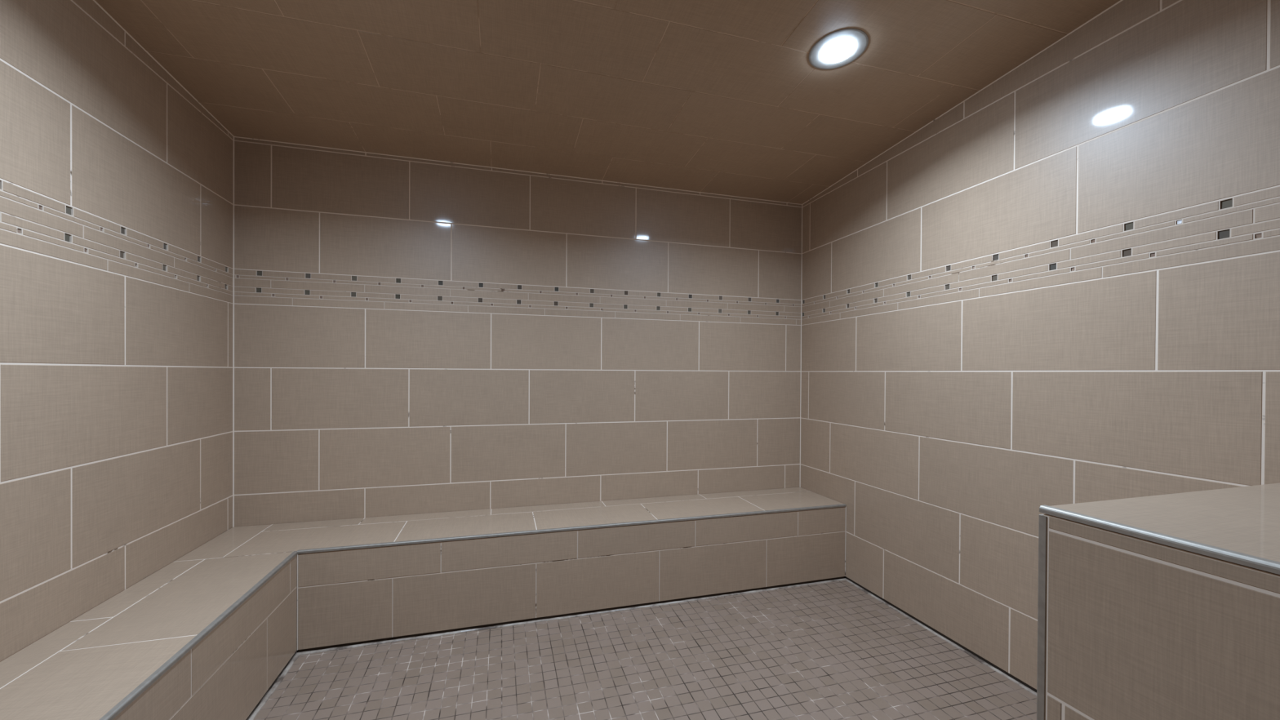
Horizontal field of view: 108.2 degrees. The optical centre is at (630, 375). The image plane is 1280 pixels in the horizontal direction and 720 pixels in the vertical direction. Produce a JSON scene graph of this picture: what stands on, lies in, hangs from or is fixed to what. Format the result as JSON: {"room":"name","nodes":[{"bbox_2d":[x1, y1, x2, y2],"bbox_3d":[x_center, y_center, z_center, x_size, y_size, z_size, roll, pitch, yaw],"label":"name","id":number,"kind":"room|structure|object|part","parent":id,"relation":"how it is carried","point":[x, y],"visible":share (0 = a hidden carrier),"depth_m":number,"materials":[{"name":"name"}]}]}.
{"room":"spa","nodes":[
{"label":"spa","id":0,"kind":"room"},
{"bbox_2d":[0,0,233,662],"bbox_3d":[-1.508,-0.067,0.714,0.084,2.440,3.050,0,0,-16],"label":"wall","id":1,"kind":"structure","parent":0,"point":[117,183],"depth_m":1.46,"materials":[{"name":"tile"}]},
{"bbox_2d":[232,136,802,527],"bbox_3d":[-0.392,0.008,2.648,3.113,2.282,0.084,0,0,-16],"label":"wall","id":2,"kind":"structure","parent":0,"point":[411,335],"depth_m":2.51,"materials":[{"name":"tile"}]},
{"bbox_2d":[94,0,1119,204],"bbox_3d":[0.034,-1.231,1.138,3.113,0.239,3.054,0,0,-16],"label":"ceiling","id":3,"kind":"structure","parent":0,"point":[725,97],"depth_m":1.78,"materials":[{"name":"brown paint"}]},
{"bbox_2d":[808,28,868,69],"bbox_3d":[0.749,-1.168,1.670,0.197,0.021,0.197,0,0,-16],"label":"recessed light","id":4,"kind":"object","parent":3,"relation":"in","point":[839,48],"visible":1,"depth_m":1.65,"materials":[{"name":"white metal"}]},
{"bbox_2d":[821,38,854,62],"bbox_3d":[0.749,-1.166,1.669,0.112,0.014,0.112,0,-3,-16],"label":"diffuser","id":5,"kind":"object","parent":4,"relation":"attached to","point":[833,50],"depth_m":1.66,"materials":[{"name":"white"}]},
{"bbox_2d":[247,580,1036,719],"bbox_3d":[0.266,1.191,1.010,2.716,0.060,2.650,0,0,-16],"label":"floor","id":6,"kind":"structure","parent":0,"point":[830,651],"depth_m":1.80,"materials":[{"name":"tile"}]},
{"bbox_2d":[248,653,299,719],"bbox_3d":[-1.012,1.153,0.643,0.017,0.006,2.626,0,0,-16],"label":"trim","id":7,"kind":"structure","parent":6,"relation":"on","point":[295,657],"depth_m":1.70,"materials":[{"name":"grey metal"}]},
{"bbox_2d":[0,487,846,719],"bbox_3d":[0.023,0.947,1.148,3.110,0.424,3.046,0,0,-16],"label":"bench","id":8,"kind":"object","parent":6,"relation":"on","point":[207,634],"visible":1,"depth_m":2.02,"materials":[{"name":"tile"}]},
{"bbox_3d":[-1.023,0.738,0.638,0.014,0.012,2.629,0,0,-16],"label":"edge trim","id":9,"kind":"part","parent":8,"relation":"part of","materials":[{"name":"metal"}]},
{"bbox_3d":[-1.043,0.951,0.633,0.050,0.410,2.627,0,0,-16],"label":"panel","id":10,"kind":"part","parent":8,"relation":"part of","materials":[{"name":"tile"}]},
{"bbox_2d":[296,577,845,655],"bbox_3d":[-0.073,1.150,2.261,2.692,0.006,0.017,0,0,-16],"label":"trim","id":11,"kind":"structure","parent":8,"relation":"attached to","point":[302,653],"depth_m":2.17,"materials":[{"name":"grey metal"}]},
{"bbox_3d":[-0.075,0.734,2.271,2.695,0.012,0.014,0,0,-16],"label":"edge trim","id":12,"kind":"part","parent":8,"relation":"part of","materials":[{"name":"metal"}]},
{"bbox_3d":[-0.080,0.947,2.291,2.694,0.412,0.053,0,0,-16],"label":"panel","id":13,"kind":"part","parent":8,"relation":"part of","materials":[{"name":"tile"}]},
{"bbox_2d":[1036,483,1279,719],"bbox_3d":[1.348,0.710,0.486,0.914,0.921,1.062,0,0,-16],"label":"tiled ledge","id":14,"kind":"object","parent":6,"relation":"on","point":[1166,606],"visible":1,"depth_m":0.74,"materials":[{"name":"tile"}]},
{"bbox_3d":[0.774,0.714,0.870,0.014,0.902,0.014,0,0,-16],"label":"corner trim","id":15,"kind":"part","parent":14,"relation":"part of","materials":[{"name":"metal"}]},
{"bbox_3d":[0.918,0.254,0.361,0.015,0.012,1.059,0,0,-16],"label":"edge trim","id":16,"kind":"part","parent":14,"relation":"part of","materials":[{"name":"metal"}]},
{"bbox_2d":[800,0,1279,692],"bbox_3d":[1.564,-0.054,1.571,0.084,2.440,3.050,0,0,-16],"label":"wall","id":17,"kind":"structure","parent":0,"point":[1061,286],"depth_m":1.67,"materials":[{"name":"tile"}]},
{"bbox_2d":[844,577,1036,696],"bbox_3d":[1.426,1.160,1.873,0.017,0.006,1.566,0,0,-16],"label":"trim","id":18,"kind":"structure","parent":17,"relation":"attached to","point":[952,643],"depth_m":2.00,"materials":[{"name":"grey metal"}]}
]}

